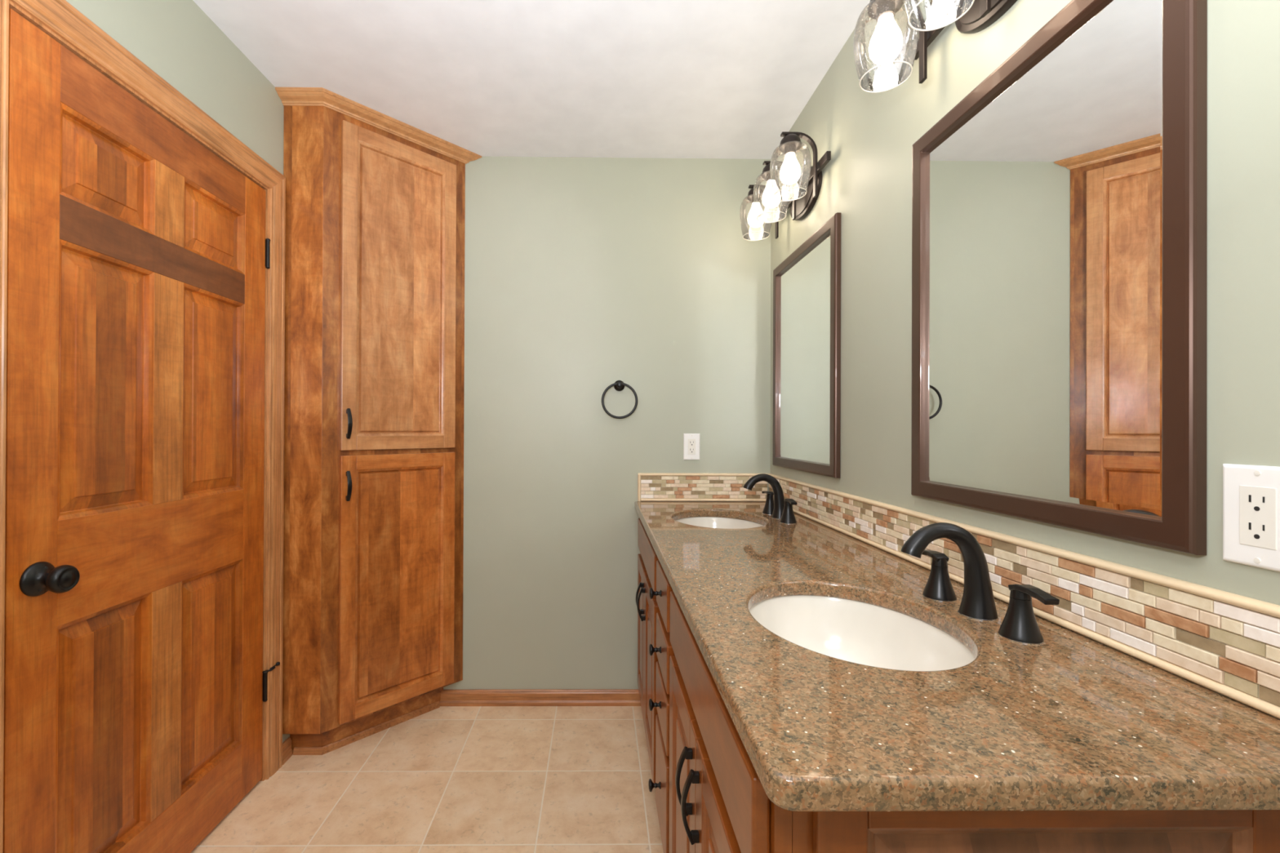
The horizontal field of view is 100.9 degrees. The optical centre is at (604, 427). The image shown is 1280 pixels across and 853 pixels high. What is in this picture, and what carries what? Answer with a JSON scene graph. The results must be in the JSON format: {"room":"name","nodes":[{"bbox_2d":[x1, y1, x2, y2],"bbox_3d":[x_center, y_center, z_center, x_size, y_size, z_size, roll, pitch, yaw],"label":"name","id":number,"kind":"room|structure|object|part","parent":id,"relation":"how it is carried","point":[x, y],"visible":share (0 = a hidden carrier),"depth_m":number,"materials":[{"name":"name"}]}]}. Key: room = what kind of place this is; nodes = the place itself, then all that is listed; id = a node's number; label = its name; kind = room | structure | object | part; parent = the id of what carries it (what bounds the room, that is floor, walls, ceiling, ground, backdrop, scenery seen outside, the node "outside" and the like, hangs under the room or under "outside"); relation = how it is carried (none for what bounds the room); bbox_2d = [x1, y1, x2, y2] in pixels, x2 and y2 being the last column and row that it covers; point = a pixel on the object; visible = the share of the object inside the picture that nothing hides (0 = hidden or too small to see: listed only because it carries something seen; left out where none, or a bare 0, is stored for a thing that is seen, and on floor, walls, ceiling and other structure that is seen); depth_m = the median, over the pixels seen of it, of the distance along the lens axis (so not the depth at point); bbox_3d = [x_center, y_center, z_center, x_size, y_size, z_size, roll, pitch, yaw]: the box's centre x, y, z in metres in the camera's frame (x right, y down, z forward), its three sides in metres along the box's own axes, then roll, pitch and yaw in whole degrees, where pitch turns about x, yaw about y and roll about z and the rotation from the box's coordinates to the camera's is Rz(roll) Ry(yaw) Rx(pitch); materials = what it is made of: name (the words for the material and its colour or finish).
{"room":"bathroom","nodes":[
{"label":"bathroom","id":0,"kind":"room"},
{"bbox_2d":[66,0,289,742],"bbox_3d":[-1.169,0.002,0.320,0.100,2.348,3.866,0,0,-1],"label":"wall","id":1,"kind":"structure","parent":0,"point":[176,39],"depth_m":1.47,"materials":[{"name":"green paint"}]},
{"bbox_2d":[3,8,279,852],"bbox_3d":[-1.118,0.187,1.401,0.098,1.960,0.834,0,0,-1],"label":"door","id":2,"kind":"structure","parent":1,"relation":"in","point":[135,680],"depth_m":1.25,"materials":[{"name":"brown wood"}]},
{"bbox_3d":[-1.097,0.301,1.051,0.063,0.067,0.067,0,0,-1],"label":"knob","id":3,"kind":"part","parent":2,"relation":"part of","materials":[{"name":"black metal"}]},
{"bbox_3d":[-1.140,0.700,1.204,0.015,0.576,0.233,0,0,-1],"label":"panel","id":4,"kind":"part","parent":2,"relation":"part of","materials":[{"name":"brown wood"}]},
{"bbox_3d":[-1.137,-0.099,1.206,0.015,0.583,0.233,0,0,-1],"label":"panel","id":5,"kind":"part","parent":2,"relation":"part of","materials":[{"name":"brown wood"}]},
{"bbox_3d":[-1.135,-0.579,1.208,0.015,0.192,0.233,0,0,-1],"label":"panel","id":6,"kind":"part","parent":2,"relation":"part of","materials":[{"name":"brown wood"}]},
{"bbox_3d":[-1.150,0.303,1.374,0.035,0.219,0.570,0,0,-1],"label":"rail","id":7,"kind":"part","parent":2,"relation":"part of","materials":[{"name":"brown wood"}]},
{"bbox_3d":[-1.147,-0.436,1.376,0.035,0.092,0.570,0,0,-1],"label":"rail","id":8,"kind":"part","parent":2,"relation":"part of","materials":[{"name":"brown wood"}]},
{"bbox_3d":[-1.145,-0.733,1.377,0.035,0.119,0.570,0,0,-1],"label":"rail","id":9,"kind":"part","parent":2,"relation":"part of","materials":[{"name":"brown wood"}]},
{"bbox_3d":[-1.153,1.078,1.371,0.035,0.179,0.570,0,0,-1],"label":"rail","id":10,"kind":"part","parent":2,"relation":"part of","materials":[{"name":"brown wood"}]},
{"bbox_3d":[-1.144,0.701,1.536,0.015,0.576,0.244,0,0,-1],"label":"panel","id":11,"kind":"part","parent":2,"relation":"part of","materials":[{"name":"brown wood"}]},
{"bbox_3d":[-1.141,-0.098,1.538,0.015,0.583,0.244,0,0,-1],"label":"panel","id":12,"kind":"part","parent":2,"relation":"part of","materials":[{"name":"brown wood"}]},
{"bbox_3d":[-1.139,-0.578,1.540,0.015,0.192,0.244,0,0,-1],"label":"panel","id":13,"kind":"part","parent":2,"relation":"part of","materials":[{"name":"brown wood"}]},
{"bbox_2d":[0,0,285,852],"bbox_3d":[-1.167,0.150,1.378,0.106,2.059,0.936,0,0,-1],"label":"trim","id":14,"kind":"structure","parent":1,"relation":"attached to","point":[60,20],"depth_m":1.47,"materials":[{"name":"brown wood"}]},
{"bbox_3d":[-1.118,0.149,0.948,0.016,2.059,0.075,0,0,-1],"label":"casing leg","id":15,"kind":"part","parent":14,"relation":"part of","materials":[{"name":"brown wood"}]},
{"bbox_3d":[-1.127,0.151,1.809,0.016,2.059,0.075,0,0,-1],"label":"casing leg","id":16,"kind":"part","parent":14,"relation":"part of","materials":[{"name":"brown wood"}]},
{"bbox_2d":[282,737,293,764],"bbox_3d":[-1.132,1.149,1.874,0.016,0.064,0.058,0,0,-1],"label":"baseboard","id":17,"kind":"structure","parent":1,"relation":"attached to","point":[287,752],"depth_m":1.88,"materials":[{"name":"brown wood"}]},
{"bbox_2d":[190,706,663,852],"bbox_3d":[-0.197,1.205,0.327,2.054,0.050,4.066,0,0,-1],"label":"floor","id":18,"kind":"structure","parent":0,"point":[443,779],"depth_m":1.71,"materials":[{"name":"tile"}]},
{"bbox_2d":[275,87,481,755],"bbox_3d":[-0.832,0.009,2.031,0.608,2.348,0.448,0,0,-1],"label":"tall cabinet","id":19,"kind":"object","parent":18,"relation":"on","point":[373,509],"visible":1,"depth_m":1.95,"materials":[{"name":"brown wood"}]},
{"bbox_3d":[-0.915,0.209,1.887,0.030,0.108,0.014,0,0,44],"label":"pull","id":20,"kind":"part","parent":19,"relation":"part of","materials":[{"name":"black metal"}]},
{"bbox_3d":[-0.914,-0.014,1.887,0.030,0.109,0.014,0,0,44],"label":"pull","id":21,"kind":"part","parent":19,"relation":"part of","materials":[{"name":"black metal"}]},
{"bbox_3d":[-0.893,1.170,2.046,0.538,0.024,0.071,0,0,-38],"label":"toe trim","id":22,"kind":"part","parent":19,"relation":"part of","materials":[{"name":"brown wood"}]},
{"bbox_3d":[-0.811,-1.148,2.012,0.754,0.034,0.136,0,0,-37],"label":"crown","id":23,"kind":"part","parent":19,"relation":"part of","materials":[{"name":"brown wood"}]},
{"bbox_3d":[-0.792,1.036,2.047,0.018,0.052,0.346,0,0,44],"label":"rail","id":24,"kind":"part","parent":19,"relation":"part of","materials":[{"name":"brown wood"}]},
{"bbox_3d":[-0.788,0.128,2.050,0.018,0.052,0.346,0,0,44],"label":"rail","id":25,"kind":"part","parent":19,"relation":"part of","materials":[{"name":"brown wood"}]},
{"bbox_3d":[-0.788,0.057,2.050,0.018,0.052,0.346,0,0,44],"label":"rail","id":26,"kind":"part","parent":19,"relation":"part of","materials":[{"name":"brown wood"}]},
{"bbox_3d":[-0.789,0.582,2.048,0.013,0.856,0.348,0,0,44],"label":"panel","id":27,"kind":"part","parent":19,"relation":"part of","materials":[{"name":"brown wood"}]},
{"bbox_3d":[-0.784,-0.509,2.051,0.013,1.080,0.348,0,0,44],"label":"panel","id":28,"kind":"part","parent":19,"relation":"part of","materials":[{"name":"brown wood"}]},
{"bbox_3d":[-0.783,-1.074,2.053,0.018,0.052,0.346,0,0,44],"label":"rail","id":29,"kind":"part","parent":19,"relation":"part of","materials":[{"name":"brown wood"}]},
{"bbox_2d":[635,518,1279,852],"bbox_3d":[0.418,0.766,1.405,0.602,0.840,1.722,0,0,-1],"label":"vanity cabinet","id":30,"kind":"object","parent":18,"relation":"on","point":[711,797],"visible":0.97,"depth_m":0.57,"materials":[{"name":"brown wood"}]},
{"bbox_3d":[0.129,0.625,1.927,0.030,0.118,0.014,0,0,-1],"label":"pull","id":31,"kind":"part","parent":30,"relation":"part of","materials":[{"name":"black metal"}]},
{"bbox_3d":[0.149,1.044,2.061,0.018,0.055,0.218,0,0,-1],"label":"rail","id":32,"kind":"part","parent":30,"relation":"part of","materials":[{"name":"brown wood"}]},
{"bbox_3d":[0.147,0.801,2.061,0.009,0.431,0.220,0,0,-1],"label":"panel","id":33,"kind":"part","parent":30,"relation":"part of","materials":[{"name":"brown wood"}]},
{"bbox_3d":[0.130,0.624,1.864,0.030,0.118,0.014,0,0,-1],"label":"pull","id":34,"kind":"part","parent":30,"relation":"part of","materials":[{"name":"black metal"}]},
{"bbox_3d":[0.151,0.559,2.062,0.018,0.055,0.218,0,0,-1],"label":"rail","id":35,"kind":"part","parent":30,"relation":"part of","materials":[{"name":"brown wood"}]},
{"bbox_3d":[0.154,0.440,1.897,0.020,0.118,0.660,0,0,-1],"label":"drawer","id":36,"kind":"part","parent":30,"relation":"part of","materials":[{"name":"brown wood"}]},
{"bbox_3d":[0.153,1.043,1.729,0.018,0.055,0.218,0,0,-1],"label":"rail","id":37,"kind":"part","parent":30,"relation":"part of","materials":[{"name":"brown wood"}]},
{"bbox_3d":[0.150,0.801,1.730,0.009,0.431,0.220,0,0,-1],"label":"panel","id":38,"kind":"part","parent":30,"relation":"part of","materials":[{"name":"brown wood"}]},
{"bbox_3d":[0.155,0.558,1.730,0.018,0.055,0.218,0,0,-1],"label":"rail","id":39,"kind":"part","parent":30,"relation":"part of","materials":[{"name":"brown wood"}]},
{"bbox_3d":[0.132,0.946,1.394,0.032,0.030,0.030,0,0,-1],"label":"knob","id":40,"kind":"part","parent":30,"relation":"part of","materials":[{"name":"black metal"}]},
{"bbox_3d":[0.133,0.733,1.394,0.032,0.030,0.030,0,0,-1],"label":"knob","id":41,"kind":"part","parent":30,"relation":"part of","materials":[{"name":"black metal"}]},
{"bbox_3d":[0.134,0.588,1.395,0.032,0.030,0.030,0,0,-1],"label":"knob","id":42,"kind":"part","parent":30,"relation":"part of","materials":[{"name":"black metal"}]},
{"bbox_3d":[0.134,0.439,1.395,0.032,0.030,0.030,0,0,-1],"label":"knob","id":43,"kind":"part","parent":30,"relation":"part of","materials":[{"name":"black metal"}]},
{"bbox_3d":[0.158,0.946,1.394,0.020,0.248,0.240,0,0,-1],"label":"drawer","id":44,"kind":"part","parent":30,"relation":"part of","materials":[{"name":"brown wood"}]},
{"bbox_3d":[0.159,0.733,1.395,0.020,0.127,0.240,0,0,-1],"label":"drawer","id":45,"kind":"part","parent":30,"relation":"part of","materials":[{"name":"brown wood"}]},
{"bbox_3d":[0.160,0.439,1.396,0.020,0.118,0.240,0,0,-1],"label":"drawer","id":46,"kind":"part","parent":30,"relation":"part of","materials":[{"name":"brown wood"}]},
{"bbox_3d":[0.159,0.588,1.395,0.020,0.117,0.240,0,0,-1],"label":"drawer","id":47,"kind":"part","parent":30,"relation":"part of","materials":[{"name":"brown wood"}]},
{"bbox_3d":[0.158,0.799,1.061,0.009,0.431,0.220,0,0,-1],"label":"panel","id":48,"kind":"part","parent":30,"relation":"part of","materials":[{"name":"brown wood"}]},
{"bbox_3d":[0.140,0.622,0.927,0.030,0.118,0.014,0,0,-1],"label":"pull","id":49,"kind":"part","parent":30,"relation":"part of","materials":[{"name":"black metal"}]},
{"bbox_3d":[0.162,0.556,1.062,0.018,0.055,0.218,0,0,-1],"label":"rail","id":50,"kind":"part","parent":30,"relation":"part of","materials":[{"name":"brown wood"}]},
{"bbox_3d":[0.140,0.622,0.864,0.030,0.118,0.014,0,0,-1],"label":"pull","id":51,"kind":"part","parent":30,"relation":"part of","materials":[{"name":"black metal"}]},
{"bbox_3d":[0.161,0.798,0.730,0.009,0.431,0.220,0,0,-1],"label":"panel","id":52,"kind":"part","parent":30,"relation":"part of","materials":[{"name":"brown wood"}]},
{"bbox_3d":[0.165,0.437,0.897,0.020,0.118,0.660,0,0,-1],"label":"drawer","id":53,"kind":"part","parent":30,"relation":"part of","materials":[{"name":"brown wood"}]},
{"bbox_3d":[0.166,0.555,0.731,0.018,0.055,0.218,0,0,-1],"label":"rail","id":54,"kind":"part","parent":30,"relation":"part of","materials":[{"name":"brown wood"}]},
{"bbox_3d":[0.178,0.715,1.410,0.019,0.740,1.708,0,0,-1],"label":"frame","id":55,"kind":"part","parent":30,"relation":"part of","materials":[{"name":"brown wood"}]},
{"bbox_2d":[634,501,1279,812],"bbox_3d":[0.430,0.330,1.368,0.583,0.031,1.800,0,0,-1],"label":"countertop","id":56,"kind":"structure","parent":30,"relation":"on","point":[1071,721],"depth_m":0.59,"materials":[{"name":"brown stone"}]},
{"bbox_2d":[675,516,762,528],"bbox_3d":[0.398,0.430,1.848,0.365,0.166,0.451,0,0,-1],"label":"sink","id":57,"kind":"object","parent":56,"relation":"in","point":[705,522],"visible":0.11,"depth_m":2.03,"materials":[{"name":"white ceramic"}]},
{"bbox_2d":[743,473,797,524],"bbox_3d":[0.565,0.240,1.851,0.157,0.156,0.305,0,0,-1],"label":"faucet","id":58,"kind":"object","parent":56,"relation":"on","point":[780,508],"visible":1,"depth_m":1.84,"materials":[{"name":"black metal"}]},
{"bbox_3d":[0.565,0.240,1.851,0.156,0.156,0.055,0,0,-1],"label":"spout","id":59,"kind":"part","parent":58,"relation":"part of","materials":[{"name":"black metal"}]},
{"bbox_3d":[0.610,0.248,1.968,0.026,0.022,0.071,0,0,-1],"label":"lever","id":60,"kind":"part","parent":58,"relation":"part of","materials":[{"name":"black metal"}]},
{"bbox_3d":[0.610,0.287,1.945,0.054,0.058,0.054,0,0,-1],"label":"handle","id":61,"kind":"part","parent":58,"relation":"part of","materials":[{"name":"black metal"}]},
{"bbox_3d":[0.612,0.287,1.757,0.054,0.058,0.054,0,0,-1],"label":"handle","id":62,"kind":"part","parent":58,"relation":"part of","materials":[{"name":"black metal"}]},
{"bbox_3d":[0.612,0.247,1.734,0.026,0.022,0.071,0,0,-1],"label":"lever","id":63,"kind":"part","parent":58,"relation":"part of","materials":[{"name":"black metal"}]},
{"bbox_2d":[749,595,975,671],"bbox_3d":[0.409,0.428,0.880,0.365,0.166,0.451,0,0,-1],"label":"sink","id":64,"kind":"object","parent":56,"relation":"in","point":[860,633],"visible":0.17,"depth_m":1.03,"materials":[{"name":"white ceramic"}]},
{"bbox_2d":[901,522,1059,644],"bbox_3d":[0.576,0.237,0.883,0.157,0.156,0.305,0,0,-1],"label":"faucet","id":65,"kind":"object","parent":56,"relation":"on","point":[1020,624],"visible":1,"depth_m":0.87,"materials":[{"name":"black metal"}]},
{"bbox_3d":[0.620,0.245,1.000,0.026,0.022,0.071,0,0,-1],"label":"lever","id":66,"kind":"part","parent":65,"relation":"part of","materials":[{"name":"black metal"}]},
{"bbox_3d":[0.620,0.284,0.977,0.054,0.058,0.054,0,0,-1],"label":"handle","id":67,"kind":"part","parent":65,"relation":"part of","materials":[{"name":"black metal"}]},
{"bbox_3d":[0.575,0.237,0.883,0.156,0.156,0.055,0,0,-1],"label":"spout","id":68,"kind":"part","parent":65,"relation":"part of","materials":[{"name":"black metal"}]},
{"bbox_3d":[0.622,0.284,0.789,0.054,0.058,0.054,0,0,-1],"label":"handle","id":69,"kind":"part","parent":65,"relation":"part of","materials":[{"name":"black metal"}]},
{"bbox_3d":[0.623,0.245,0.766,0.026,0.022,0.071,0,0,-1],"label":"lever","id":70,"kind":"part","parent":65,"relation":"part of","materials":[{"name":"black metal"}]},
{"bbox_3d":[0.473,0.389,0.552,0.402,0.053,0.012,0,0,-1],"label":"rail","id":71,"kind":"part","parent":30,"relation":"part of","materials":[{"name":"brown wood"}]},
{"bbox_3d":[0.472,0.714,0.550,0.403,0.598,0.008,0,0,-1],"label":"panel","id":72,"kind":"part","parent":30,"relation":"part of","materials":[{"name":"brown wood"}]},
{"bbox_2d":[192,0,870,159],"bbox_3d":[-0.187,-1.193,0.334,2.054,0.050,4.066,0,0,-1],"label":"ceiling","id":73,"kind":"structure","parent":0,"point":[564,78],"depth_m":1.69,"materials":[{"name":"white paint"}]},
{"bbox_2d":[443,156,770,689],"bbox_3d":[-0.213,0.012,2.313,2.054,2.348,0.100,0,0,-1],"label":"wall","id":74,"kind":"structure","parent":0,"point":[583,276],"depth_m":2.27,"materials":[{"name":"green paint"}]},
{"bbox_2d":[439,688,640,706],"bbox_3d":[-0.273,1.153,2.251,0.860,0.064,0.016,0,0,-1],"label":"baseboard","id":75,"kind":"structure","parent":74,"relation":"attached to","point":[564,697],"depth_m":2.25,"materials":[{"name":"brown wood"}]},
{"bbox_2d":[601,380,637,418],"bbox_3d":[0.063,-0.120,2.239,0.153,0.167,0.056,0,0,-1],"label":"towel ring","id":76,"kind":"object","parent":74,"relation":"attached to","point":[619,385],"visible":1,"depth_m":2.22,"materials":[{"name":"black metal"}]},
{"bbox_3d":[0.064,-0.180,2.239,0.047,0.047,0.056,0,0,-1],"label":"post","id":77,"kind":"part","parent":76,"relation":"part of","materials":[{"name":"black metal"}]},
{"bbox_2d":[683,433,699,460],"bbox_3d":[0.375,0.083,2.266,0.070,0.114,0.007,0,0,-1],"label":"power outlet","id":78,"kind":"object","parent":74,"relation":"attached to","point":[691,441],"visible":1,"depth_m":2.26,"materials":[{"name":"white plastic"}]},
{"bbox_2d":[688,439,695,454],"bbox_3d":[0.375,0.083,2.263,0.033,0.067,0.002,0,0,-1],"label":"receptacle","id":79,"kind":"object","parent":78,"relation":"attached to","point":[691,442],"depth_m":2.26,"materials":[{"name":"white plastic"}]},
{"bbox_2d":[637,472,767,501],"bbox_3d":[0.422,0.257,2.263,0.557,0.120,0.012,0,0,-1],"label":"backsplash","id":80,"kind":"structure","parent":74,"relation":"attached to","point":[651,486],"depth_m":2.26,"materials":[{"name":"multicoloured tile"}]},
{"bbox_2d":[769,0,1279,719],"bbox_3d":[0.785,0.010,0.341,0.100,2.348,3.866,0,0,-1],"label":"wall","id":81,"kind":"structure","parent":0,"point":[869,137],"depth_m":0.95,"materials":[{"name":"green paint"}]},
{"bbox_2d":[739,131,831,240],"bbox_3d":[0.627,-0.844,1.879,0.189,0.204,0.491,0,0,-1],"label":"vanity light","id":82,"kind":"object","parent":81,"relation":"attached to","point":[806,192],"visible":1,"depth_m":1.80,"materials":[{"name":"clear glass"}]},
{"bbox_3d":[0.593,-0.825,2.062,0.125,0.153,0.125,0,0,-1],"label":"lamp shade","id":83,"kind":"part","parent":82,"relation":"part of","materials":[{"name":"clear glass"}]},
{"bbox_3d":[0.593,-0.831,2.062,0.065,0.094,0.065,0,0,-1],"label":"bulb","id":84,"kind":"part","parent":82,"relation":"part of","materials":[{"name":"white glass"}]},
{"bbox_3d":[0.621,-0.843,2.062,0.114,0.204,0.018,0,0,-1],"label":"arm","id":85,"kind":"part","parent":82,"relation":"part of","materials":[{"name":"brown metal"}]},
{"bbox_3d":[0.595,-0.831,1.879,0.065,0.094,0.065,0,0,-1],"label":"bulb","id":86,"kind":"part","parent":82,"relation":"part of","materials":[{"name":"white glass"}]},
{"bbox_3d":[0.595,-0.826,1.879,0.125,0.153,0.125,0,0,-1],"label":"lamp shade","id":87,"kind":"part","parent":82,"relation":"part of","materials":[{"name":"clear glass"}]},
{"bbox_3d":[0.623,-0.844,1.879,0.114,0.204,0.018,0,0,-1],"label":"arm","id":88,"kind":"part","parent":82,"relation":"part of","materials":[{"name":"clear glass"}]},
{"bbox_3d":[0.597,-0.832,1.696,0.065,0.094,0.065,0,0,-1],"label":"bulb","id":89,"kind":"part","parent":82,"relation":"part of","materials":[{"name":"white glass"}]},
{"bbox_3d":[0.597,-0.826,1.696,0.125,0.153,0.125,0,0,-1],"label":"lamp shade","id":90,"kind":"part","parent":82,"relation":"part of","materials":[{"name":"clear glass"}]},
{"bbox_3d":[0.625,-0.844,1.696,0.114,0.204,0.018,0,0,-1],"label":"arm","id":91,"kind":"part","parent":82,"relation":"part of","materials":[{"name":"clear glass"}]},
{"bbox_2d":[772,212,840,478],"bbox_3d":[0.710,-0.251,1.901,0.018,0.812,0.580,0,0,-1],"label":"wall mirror","id":92,"kind":"object","parent":81,"relation":"attached to","point":[806,284],"visible":1,"depth_m":1.83,"materials":[{"name":"brown mirror"}]},
{"bbox_2d":[777,232,830,465],"bbox_3d":[0.714,-0.251,1.901,0.003,0.745,0.513,0,0,-1],"label":"mirror glass","id":93,"kind":"object","parent":92,"relation":"attached to","point":[804,279],"depth_m":1.87,"materials":[{"name":"mirror"}]},
{"bbox_2d":[853,0,1017,93],"bbox_3d":[0.637,-0.847,0.949,0.189,0.204,0.491,0,0,-1],"label":"vanity light","id":94,"kind":"object","parent":81,"relation":"attached to","point":[926,19],"visible":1,"depth_m":1.12,"materials":[{"name":"clear glass"}]},
{"bbox_3d":[0.603,-0.834,1.132,0.065,0.094,0.065,0,0,-1],"label":"bulb","id":95,"kind":"part","parent":94,"relation":"part of","materials":[{"name":"white glass"}]},
{"bbox_3d":[0.603,-0.828,1.132,0.125,0.153,0.125,0,0,-1],"label":"lamp shade","id":96,"kind":"part","parent":94,"relation":"part of","materials":[{"name":"clear glass"}]},
{"bbox_3d":[0.631,-0.846,1.132,0.114,0.204,0.018,0,0,-1],"label":"arm","id":97,"kind":"part","parent":94,"relation":"part of","materials":[{"name":"brown metal"}]},
{"bbox_3d":[0.605,-0.828,0.949,0.125,0.153,0.125,0,0,-1],"label":"lamp shade","id":98,"kind":"part","parent":94,"relation":"part of","materials":[{"name":"clear glass"}]},
{"bbox_3d":[0.633,-0.847,0.949,0.114,0.204,0.018,0,0,-1],"label":"arm","id":99,"kind":"part","parent":94,"relation":"part of","materials":[{"name":"brown metal"}]},
{"bbox_2d":[768,473,1279,719],"bbox_3d":[0.717,0.255,1.374,0.012,0.120,1.796,0,0,-1],"label":"backsplash","id":100,"kind":"structure","parent":81,"relation":"attached to","point":[1227,644],"depth_m":0.74,"materials":[{"name":"multicoloured tile"}]},
{"bbox_2d":[911,0,1207,555],"bbox_3d":[0.720,-0.250,0.931,0.018,0.812,0.580,0,0,-1],"label":"wall mirror","id":101,"kind":"object","parent":81,"relation":"attached to","point":[1060,206],"visible":1,"depth_m":0.81,"materials":[{"name":"brown mirror"}]},
{"bbox_2d":[1222,463,1279,572],"bbox_3d":[0.729,0.099,0.587,0.007,0.114,0.070,0,0,-1],"label":"power outlet","id":102,"kind":"object","parent":81,"relation":"attached to","point":[1251,493],"visible":1,"depth_m":0.59,"materials":[{"name":"white plastic"}]},
{"bbox_2d":[1248,522,1264,538],"bbox_3d":[0.726,0.115,0.587,0.001,0.017,0.014,0,0,-1],"label":"socket","id":103,"kind":"object","parent":102,"relation":"attached to","point":[1256,530],"depth_m":0.59,"materials":[{"name":"white plastic"}]},
{"bbox_2d":[1248,494,1264,511],"bbox_3d":[0.726,0.084,0.587,0.001,0.017,0.014,0,0,-1],"label":"socket","id":104,"kind":"object","parent":102,"relation":"attached to","point":[1256,502],"depth_m":0.59,"materials":[{"name":"white plastic"}]},
{"bbox_2d":[1239,484,1276,550],"bbox_3d":[0.726,0.099,0.587,0.002,0.067,0.033,0,0,-1],"label":"receptacle","id":105,"kind":"object","parent":102,"relation":"attached to","point":[1257,503],"depth_m":0.59,"materials":[{"name":"white plastic"}]}
]}

